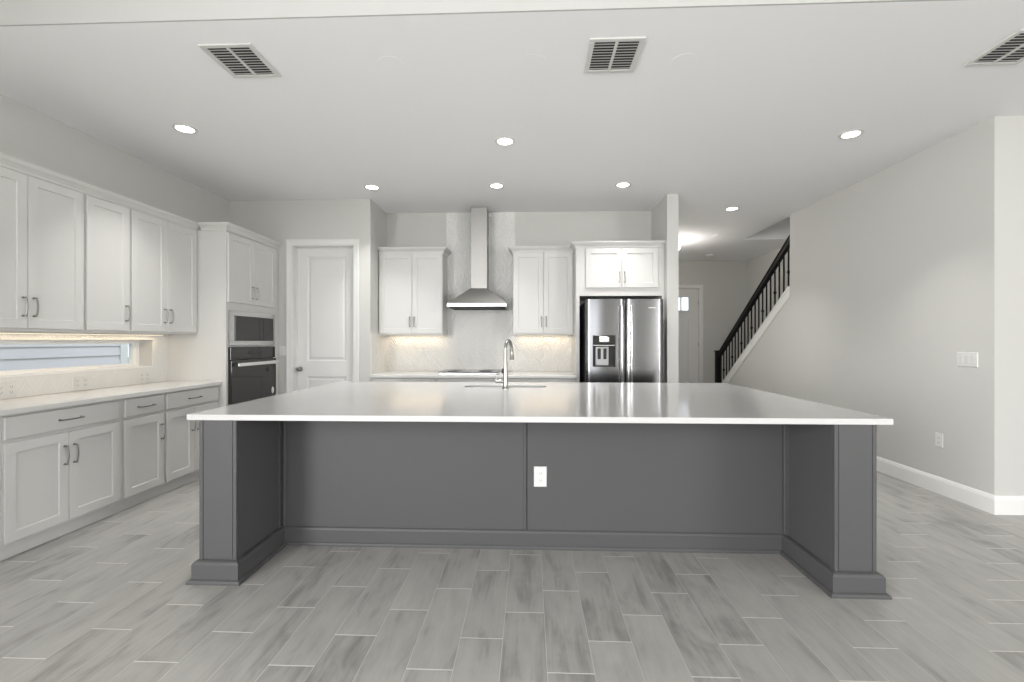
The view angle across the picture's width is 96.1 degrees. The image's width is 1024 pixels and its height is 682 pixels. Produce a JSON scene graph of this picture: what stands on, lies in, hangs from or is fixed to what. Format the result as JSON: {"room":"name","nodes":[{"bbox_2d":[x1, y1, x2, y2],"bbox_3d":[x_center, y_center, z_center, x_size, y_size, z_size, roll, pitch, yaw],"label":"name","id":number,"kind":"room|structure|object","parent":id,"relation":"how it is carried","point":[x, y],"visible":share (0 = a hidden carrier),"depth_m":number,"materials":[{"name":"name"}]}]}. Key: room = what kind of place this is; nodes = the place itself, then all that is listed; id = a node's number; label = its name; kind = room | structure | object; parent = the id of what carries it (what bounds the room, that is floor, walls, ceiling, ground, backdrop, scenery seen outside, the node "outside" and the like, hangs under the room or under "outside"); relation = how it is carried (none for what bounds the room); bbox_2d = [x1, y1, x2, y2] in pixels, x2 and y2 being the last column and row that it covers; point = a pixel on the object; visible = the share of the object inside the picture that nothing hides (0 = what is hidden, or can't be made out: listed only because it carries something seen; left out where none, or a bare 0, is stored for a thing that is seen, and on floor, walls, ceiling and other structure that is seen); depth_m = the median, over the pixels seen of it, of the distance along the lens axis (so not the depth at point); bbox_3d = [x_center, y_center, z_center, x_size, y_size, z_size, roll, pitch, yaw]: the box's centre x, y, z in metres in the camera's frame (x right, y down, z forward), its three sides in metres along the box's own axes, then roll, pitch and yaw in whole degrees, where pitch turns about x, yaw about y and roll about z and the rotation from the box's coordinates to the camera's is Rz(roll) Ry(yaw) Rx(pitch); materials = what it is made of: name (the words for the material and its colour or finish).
{"room":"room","nodes":[
{"label":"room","id":0,"kind":"room"},
{"bbox_2d":[0,94,228,398],"bbox_3d":[-3.775,-0.970,0.455,0.200,4.600,10.820,0,0,2],"label":"wall","id":1,"kind":"structure","parent":0,"point":[27,134],"depth_m":3.96,"materials":[{"name":"grey paint"}]},
{"bbox_2d":[0,152,89,331],"bbox_3d":[-3.394,-0.625,3.101,0.357,1.127,0.793,0,0,2],"label":"upper cabinet","id":2,"kind":"object","parent":1,"relation":"attached to","point":[41,208],"visible":1,"depth_m":3.17,"materials":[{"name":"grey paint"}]},
{"bbox_2d":[0,332,163,335],"bbox_3d":[-3.473,-0.055,3.636,0.024,0.012,1.800,0,0,2],"label":"light","id":3,"kind":"object","parent":2,"relation":"attached to","point":[0,332],"visible":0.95,"depth_m":3.68,"materials":[{"name":"white plastic"}]},
{"bbox_2d":[0,340,152,377],"bbox_3d":[-3.660,0.126,3.297,0.212,0.265,2.409,0,0,2],"label":"window","id":4,"kind":"structure","parent":1,"relation":"in","point":[133,344],"depth_m":3.86,"materials":[{"name":"white plastic"}]},
{"bbox_2d":[0,333,167,398],"bbox_3d":[-3.561,0.154,3.314,0.009,0.509,2.749,0,0,2],"label":"backsplash","id":5,"kind":"structure","parent":1,"relation":"in","point":[33,385],"depth_m":3.88,"materials":[{"name":"white tile"}]},
{"bbox_2d":[0,381,15,397],"bbox_3d":[-3.555,0.345,3.229,0.008,0.108,0.140,0,0,2],"label":"wall outlet","id":6,"kind":"object","parent":5,"relation":"attached to","point":[7,389],"visible":1,"depth_m":3.24,"materials":[{"name":"white plastic"}]},
{"bbox_2d":[72,376,88,389],"bbox_3d":[-3.534,0.346,3.773,0.008,0.108,0.140,0,0,2],"label":"wall outlet","id":7,"kind":"object","parent":5,"relation":"attached to","point":[79,382],"visible":1,"depth_m":3.77,"materials":[{"name":"white plastic"}]},
{"bbox_2d":[138,371,149,382],"bbox_3d":[-3.511,0.346,4.394,0.008,0.108,0.140,0,0,2],"label":"wall outlet","id":8,"kind":"object","parent":5,"relation":"attached to","point":[143,376],"visible":1,"depth_m":4.38,"materials":[{"name":"white plastic"}]},
{"bbox_2d":[52,184,134,332],"bbox_3d":[-3.371,-0.625,3.697,0.357,1.127,0.399,0,0,2],"label":"upper cabinet","id":9,"kind":"object","parent":1,"relation":"attached to","point":[106,308],"visible":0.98,"depth_m":3.67,"materials":[{"name":"grey paint"}]},
{"bbox_2d":[111,200,199,334],"bbox_3d":[-3.348,-0.625,4.288,0.357,1.127,0.785,0,0,2],"label":"upper cabinet","id":10,"kind":"object","parent":1,"relation":"attached to","point":[162,243],"visible":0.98,"depth_m":4.22,"materials":[{"name":"grey paint"}]},
{"bbox_2d":[229,199,358,394],"bbox_3d":[-2.662,-0.190,5.726,1.620,3.060,0.200,0,0,2],"label":"wall","id":11,"kind":"structure","parent":0,"point":[277,220],"depth_m":5.63,"materials":[{"name":"grey paint"}]},
{"bbox_2d":[286,239,359,392],"bbox_3d":[-2.303,0.048,5.703,0.906,2.565,0.220,0,0,2],"label":"door","id":12,"kind":"structure","parent":11,"relation":"in","point":[323,275],"depth_m":5.71,"materials":[{"name":"white paint"}]},
{"bbox_2d":[359,199,386,381],"bbox_3d":[-1.774,-0.195,5.982,0.135,3.050,0.780,0,0,2],"label":"wall","id":13,"kind":"structure","parent":0,"point":[372,219],"depth_m":5.59,"materials":[{"name":"grey paint"}]},
{"bbox_2d":[371,332,386,373],"bbox_3d":[-1.705,0.154,5.915,0.009,0.509,0.630,0,0,2],"label":"tiled wall","id":14,"kind":"structure","parent":13,"relation":"attached to","point":[378,342],"depth_m":5.87,"materials":[{"name":"white tile"}]},
{"bbox_2d":[0,0,950,26],"bbox_3d":[1.719,-2.495,2.411,11.150,1.550,0.150,0,0,2],"label":"ceiling beam","id":15,"kind":"structure","parent":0,"point":[12,12],"depth_m":2.45,"materials":[{"name":"grey paint"}]},
{"bbox_2d":[0,0,1023,260],"bbox_3d":[1.898,-1.895,6.287,11.090,0.350,7.890,0,0,2],"label":"ceiling","id":16,"kind":"structure","parent":0,"point":[755,124],"depth_m":3.37,"materials":[{"name":"white paint"}]},
{"bbox_2d":[172,123,197,133],"bbox_3d":[-2.652,-1.716,3.731,0.176,0.008,0.176,0,0,2],"label":"recessed light","id":17,"kind":"object","parent":16,"relation":"in","point":[183,128],"visible":1,"depth_m":3.72,"materials":[{"name":"white plastic"}]},
{"bbox_2d":[198,43,281,77],"bbox_3d":[-1.661,-1.715,2.831,0.316,0.009,0.336,0,0,2],"label":"ceiling vent","id":18,"kind":"object","parent":16,"relation":"in","point":[239,60],"visible":1,"depth_m":2.81,"materials":[{"name":"grey plastic"}]},
{"bbox_2d":[364,184,379,189],"bbox_3d":[-1.567,-1.716,5.151,0.176,0.008,0.176,0,0,2],"label":"recessed light","id":19,"kind":"object","parent":16,"relation":"in","point":[368,186],"visible":1,"depth_m":5.15,"materials":[{"name":"white plastic"}]},
{"bbox_2d":[378,56,403,70],"bbox_3d":[-0.753,-1.719,2.860,0.156,0.002,0.156,0,0,2],"label":"cover plate","id":20,"kind":"object","parent":16,"relation":"attached to","point":[389,63],"visible":1,"depth_m":2.85,"materials":[{"name":"white paint"}]},
{"bbox_2d":[489,183,503,188],"bbox_3d":[-0.172,-1.716,5.101,0.176,0.008,0.176,0,0,2],"label":"recessed light","id":21,"kind":"object","parent":16,"relation":"in","point":[492,185],"visible":1,"depth_m":5.09,"materials":[{"name":"white plastic"}]},
{"bbox_2d":[495,137,514,145],"bbox_3d":[-0.060,-1.716,3.964,0.176,0.008,0.176,0,0,2],"label":"recessed light","id":22,"kind":"object","parent":16,"relation":"in","point":[503,141],"visible":1,"depth_m":3.96,"materials":[{"name":"white plastic"}]},
{"bbox_2d":[583,37,645,72],"bbox_3d":[0.609,-1.715,2.776,0.316,0.009,0.336,0,0,2],"label":"ceiling vent","id":23,"kind":"object","parent":16,"relation":"in","point":[619,54],"visible":1,"depth_m":2.76,"materials":[{"name":"grey plastic"}]},
{"bbox_2d":[615,182,630,187],"bbox_3d":[1.224,-1.716,5.069,0.176,0.008,0.176,0,0,2],"label":"recessed light","id":24,"kind":"object","parent":16,"relation":"in","point":[620,184],"visible":1,"depth_m":5.05,"materials":[{"name":"white plastic"}]},
{"bbox_2d":[671,53,697,68],"bbox_3d":[1.058,-1.719,2.829,0.156,0.002,0.156,0,0,2],"label":"cover plate","id":25,"kind":"object","parent":16,"relation":"attached to","point":[685,60],"visible":1,"depth_m":2.82,"materials":[{"name":"white paint"}]},
{"bbox_2d":[713,234,742,236],"bbox_3d":[3.521,-1.716,7.520,0.420,0.008,0.200,0,0,2],"label":"ceiling vent","id":26,"kind":"object","parent":16,"relation":"in","point":[716,235],"visible":1,"depth_m":7.49,"materials":[{"name":"white paint"}]},
{"bbox_2d":[725,207,738,210],"bbox_3d":[2.864,-1.716,5.989,0.176,0.008,0.176,0,0,2],"label":"recessed light","id":27,"kind":"object","parent":16,"relation":"in","point":[728,208],"visible":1,"depth_m":5.97,"materials":[{"name":"white plastic"}]},
{"bbox_2d":[838,129,863,138],"bbox_3d":[2.822,-1.716,3.829,0.176,0.008,0.176,0,0,2],"label":"recessed light","id":28,"kind":"object","parent":16,"relation":"in","point":[849,134],"visible":1,"depth_m":3.82,"materials":[{"name":"white plastic"}]},
{"bbox_2d":[963,29,1023,65],"bbox_3d":[2.968,-1.715,2.698,0.316,0.009,0.336,0,0,2],"label":"ceiling vent","id":29,"kind":"object","parent":16,"relation":"in","point":[1011,48],"visible":1,"depth_m":2.75,"materials":[{"name":"grey plastic"}]},
{"bbox_2d":[0,471,1023,681],"bbox_3d":[1.724,1.380,2.536,11.150,0.100,15.400,0,0,2],"label":"floor","id":30,"kind":"structure","parent":0,"point":[107,599],"depth_m":2.23,"materials":[{"name":"grey tile"}]},
{"bbox_2d":[0,399,119,560],"bbox_3d":[-3.273,0.888,3.149,0.577,0.884,0.808,0,0,2],"label":"base cabinet","id":31,"kind":"object","parent":30,"relation":"on","point":[60,467],"visible":1,"depth_m":3.06,"materials":[{"name":"grey paint"}]},
{"bbox_2d":[116,393,165,512],"bbox_3d":[-3.249,0.888,3.765,0.577,0.884,0.426,0,0,2],"label":"base cabinet","id":32,"kind":"object","parent":30,"relation":"on","point":[141,418],"visible":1,"depth_m":3.73,"materials":[{"name":"grey paint"}]},
{"bbox_2d":[160,385,218,493],"bbox_3d":[-3.228,0.888,4.327,0.577,0.884,0.698,0,0,2],"label":"base cabinet","id":33,"kind":"object","parent":30,"relation":"on","point":[181,441],"visible":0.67,"depth_m":4.19,"materials":[{"name":"grey paint"}]},
{"bbox_2d":[168,222,282,406],"bbox_3d":[-3.159,0.070,5.130,0.670,2.519,1.026,0,0,2],"label":"oven tower","id":34,"kind":"object","parent":30,"relation":"on","point":[237,266],"visible":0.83,"depth_m":4.68,"materials":[{"name":"grey paint"}]},
{"bbox_2d":[228,310,274,344],"bbox_3d":[-3.070,-0.132,5.114,0.426,0.362,0.815,0,0,2],"label":"microwave","id":35,"kind":"object","parent":34,"relation":"in","point":[244,328],"visible":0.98,"depth_m":5.03,"materials":[{"name":"silver metal"}]},
{"bbox_2d":[228,346,278,403],"bbox_3d":[-3.117,0.361,5.121,0.632,0.583,0.823,0,0,2],"label":"wall oven","id":36,"kind":"object","parent":34,"relation":"in","point":[251,370],"visible":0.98,"depth_m":5.02,"materials":[{"name":"black glass"}]},
{"bbox_2d":[371,378,435,381],"bbox_3d":[-1.307,0.888,5.866,0.803,0.884,0.677,0,0,2],"label":"base cabinet","id":37,"kind":"object","parent":30,"relation":"on","point":[372,379],"visible":0.02,"depth_m":5.57,"materials":[{"name":"grey paint"}]},
{"bbox_2d":[436,378,499,381],"bbox_3d":[-0.522,0.888,5.836,0.765,0.884,0.677,0,0,2],"label":"base cabinet","id":38,"kind":"object","parent":30,"relation":"on","point":[437,379],"visible":0.02,"depth_m":5.54,"materials":[{"name":"grey paint"}]},
{"bbox_2d":[369,371,576,377],"bbox_3d":[-0.463,0.427,5.824,2.478,0.035,0.693,0,0,2],"label":"countertop","id":39,"kind":"structure","parent":38,"relation":"on","point":[387,374],"depth_m":5.52,"materials":[{"name":"grey stone"}]},
{"bbox_2d":[438,369,499,373],"bbox_3d":[-0.522,0.394,5.809,0.724,0.031,0.510,0,0,2],"label":"cooktop","id":40,"kind":"object","parent":39,"relation":"in","point":[446,371],"visible":1,"depth_m":5.65,"materials":[{"name":"silver metal"}]},
{"bbox_2d":[500,378,575,381],"bbox_3d":[0.319,0.888,5.803,0.914,0.884,0.677,0,0,2],"label":"base cabinet","id":41,"kind":"object","parent":30,"relation":"on","point":[509,379],"visible":0.02,"depth_m":5.51,"materials":[{"name":"grey paint"}]},
{"bbox_2d":[186,420,891,599],"bbox_3d":[0.126,0.885,3.440,3.731,0.889,2.016,0,0,2],"label":"kitchen island","id":42,"kind":"object","parent":30,"relation":"on","point":[805,494],"visible":0.74,"depth_m":2.91,"materials":[{"name":"grey paint"}]},
{"bbox_2d":[187,382,892,424],"bbox_3d":[0.134,0.424,3.485,3.786,0.032,2.035,0,0,2],"label":"island countertop","id":43,"kind":"structure","parent":42,"relation":"on","point":[530,402],"depth_m":2.85,"materials":[{"name":"white stone"}]},
{"bbox_2d":[495,339,513,388],"bbox_3d":[-0.040,0.197,3.944,0.102,0.422,0.230,0,0,41],"label":"faucet","id":44,"kind":"object","parent":43,"relation":"on","point":[504,381],"visible":1,"depth_m":3.88,"materials":[{"name":"grey metal"}]},
{"bbox_2d":[534,466,546,486],"bbox_3d":[0.181,0.869,2.935,0.082,0.130,0.008,0,0,2],"label":"wall outlet","id":45,"kind":"object","parent":42,"relation":"attached to","point":[540,472],"visible":1,"depth_m":2.93,"materials":[{"name":"white plastic"}]},
{"bbox_2d":[570,240,665,382],"bbox_3d":[1.275,0.074,5.775,1.108,2.512,0.656,0,0,2],"label":"surround","id":46,"kind":"object","parent":30,"relation":"on","point":[602,269],"visible":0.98,"depth_m":5.50,"materials":[{"name":"white paint"}]},
{"bbox_2d":[580,299,662,382],"bbox_3d":[1.305,0.412,5.633,0.885,1.775,0.882,0,0,2],"label":"refrigerator","id":47,"kind":"object","parent":30,"relation":"on","point":[621,340],"visible":0.68,"depth_m":5.27,"materials":[{"name":"silver metal"}]},
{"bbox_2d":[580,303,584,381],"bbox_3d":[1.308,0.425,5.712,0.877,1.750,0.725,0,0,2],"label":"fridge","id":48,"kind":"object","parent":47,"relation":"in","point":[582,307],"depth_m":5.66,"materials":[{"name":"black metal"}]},
{"bbox_3d":[-3.302,0.888,2.387,0.577,0.884,0.717,0,0,2],"label":"base cabinet","id":49,"kind":"object","parent":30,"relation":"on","visible":0},
{"bbox_2d":[0,381,221,415],"bbox_3d":[-3.276,0.427,3.327,0.576,0.035,2.698,0,0,2],"label":"countertop","id":50,"kind":"structure","parent":49,"relation":"on","point":[10,406],"depth_m":3.43,"materials":[{"name":"grey stone"}]},
{"bbox_2d":[387,211,650,304],"bbox_3d":[0.077,-0.195,6.232,3.545,3.050,0.140,0,0,2],"label":"wall","id":51,"kind":"structure","parent":0,"point":[531,228],"depth_m":6.15,"materials":[{"name":"grey paint"}]},
{"bbox_2d":[378,246,451,334],"bbox_3d":[-1.258,-0.630,6.015,0.880,1.113,0.391,0,0,2],"label":"upper cabinet","id":52,"kind":"object","parent":51,"relation":"attached to","point":[412,280],"visible":1,"depth_m":5.86,"materials":[{"name":"grey paint"}]},
{"bbox_2d":[388,335,443,335],"bbox_3d":[-1.282,-0.067,6.139,0.740,0.012,0.024,0,0,2],"label":"light","id":53,"kind":"object","parent":52,"relation":"attached to","point":[388,335],"visible":1,"depth_m":6.13,"materials":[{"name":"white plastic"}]},
{"bbox_2d":[387,212,570,370],"bbox_3d":[-0.426,-0.655,6.175,2.526,2.128,0.011,0,0,2],"label":"tiled wall","id":54,"kind":"structure","parent":51,"relation":"attached to","point":[474,339],"depth_m":6.17,"materials":[{"name":"white tile"}]},
{"bbox_2d":[421,346,426,354],"bbox_3d":[-1.183,0.130,6.197,0.076,0.120,0.008,0,0,2],"label":"wall outlet","id":55,"kind":"object","parent":54,"relation":"attached to","point":[423,348],"visible":1,"depth_m":6.20,"materials":[{"name":"white plastic"}]},
{"bbox_2d":[447,207,508,309],"bbox_3d":[-0.427,-1.063,5.924,0.744,1.312,0.482,0,0,2],"label":"range hood","id":56,"kind":"object","parent":54,"relation":"attached to","point":[479,296],"visible":1,"depth_m":5.93,"materials":[{"name":"silver metal"}]},
{"bbox_2d":[538,343,543,351],"bbox_3d":[0.391,0.095,6.136,0.076,0.120,0.008,0,0,2],"label":"wall outlet","id":57,"kind":"object","parent":54,"relation":"attached to","point":[540,345],"visible":1,"depth_m":6.13,"materials":[{"name":"white plastic"}]},
{"bbox_2d":[508,246,573,334],"bbox_3d":[0.370,-0.630,5.953,0.823,1.113,0.391,0,0,2],"label":"upper cabinet","id":58,"kind":"object","parent":51,"relation":"attached to","point":[543,276],"visible":0.98,"depth_m":5.80,"materials":[{"name":"grey paint"}]},
{"bbox_2d":[517,335,567,335],"bbox_3d":[0.404,-0.067,6.074,0.680,0.012,0.024,0,0,2],"label":"light","id":59,"kind":"object","parent":58,"relation":"attached to","point":[517,335],"visible":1,"depth_m":6.06,"materials":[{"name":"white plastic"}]},
{"bbox_2d":[651,194,678,382],"bbox_3d":[1.975,-0.195,7.757,0.131,3.050,4.745,0,0,2],"label":"wall","id":60,"kind":"structure","parent":0,"point":[665,215],"depth_m":5.39,"materials":[{"name":"grey paint"}]},
{"bbox_2d":[679,261,745,382],"bbox_3d":[3.583,-0.190,10.035,2.909,3.060,0.170,0,0,2],"label":"wall","id":61,"kind":"structure","parent":0,"point":[723,282],"depth_m":9.92,"materials":[{"name":"grey paint"}]},
{"bbox_2d":[679,285,702,382],"bbox_3d":[3.599,0.063,10.024,1.048,2.534,0.190,0,0,2],"label":"door","id":62,"kind":"structure","parent":61,"relation":"in","point":[690,320],"depth_m":10.00,"materials":[{"name":"white paint"}]},
{"bbox_2d":[746,248,787,345],"bbox_3d":[4.990,-1.470,6.814,0.150,5.600,6.400,0,0,2],"label":"wall","id":63,"kind":"structure","parent":0,"point":[757,267],"depth_m":9.23,"materials":[{"name":"grey paint"}]},
{"bbox_2d":[729,116,1023,495],"bbox_3d":[5.620,-0.195,6.131,3.640,3.050,5.355,0,0,2],"label":"wall","id":64,"kind":"structure","parent":0,"point":[910,266],"depth_m":4.15,"materials":[{"name":"grey paint"}]},
{"bbox_2d":[722,286,789,382],"bbox_3d":[3.918,0.206,7.550,0.186,1.902,2.510,0,0,2],"label":"trim","id":65,"kind":"structure","parent":64,"relation":"attached to","point":[785,296],"depth_m":7.10,"materials":[{"name":"white paint"}]},
{"bbox_2d":[714,234,789,382],"bbox_3d":[3.920,-0.098,7.607,0.116,2.856,2.613,0,0,2],"label":"stair railing","id":66,"kind":"object","parent":65,"relation":"on","point":[785,248],"visible":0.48,"depth_m":7.39,"materials":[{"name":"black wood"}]},
{"bbox_2d":[935,432,942,447],"bbox_3d":[3.712,0.864,3.999,0.008,0.120,0.076,0,0,2],"label":"wall outlet","id":67,"kind":"object","parent":64,"relation":"attached to","point":[938,436],"visible":1,"depth_m":4.00,"materials":[{"name":"white plastic"}]},
{"bbox_2d":[877,456,1023,514],"bbox_3d":[5.511,1.258,6.117,3.456,0.145,5.351,0,0,2],"label":"baseboard","id":68,"kind":"structure","parent":64,"relation":"attached to","point":[993,504],"depth_m":3.82,"materials":[{"name":"white paint"}]},
{"bbox_2d":[957,352,977,366],"bbox_3d":[3.702,0.154,3.742,0.009,0.118,0.180,0,0,2],"label":"light switch","id":69,"kind":"object","parent":64,"relation":"attached to","point":[965,359],"visible":1,"depth_m":3.73,"materials":[{"name":"white plastic"}]},
{"label":"outside","id":70,"kind":"structure","parent":0,"visible":0},
{"bbox_3d":[0.384,1.755,9.993,80.000,0.150,100.000,0,0,2],"label":"ground","id":71,"kind":"structure","parent":70,"visible":0},
{"bbox_2d":[0,344,127,370],"bbox_3d":[-10.292,-0.920,0.395,7.000,5.200,16.800,0,0,2],"label":"neighbouring house","id":72,"kind":"structure","parent":71,"relation":"on","point":[14,356],"depth_m":7.15,"materials":[{"name":"white"}]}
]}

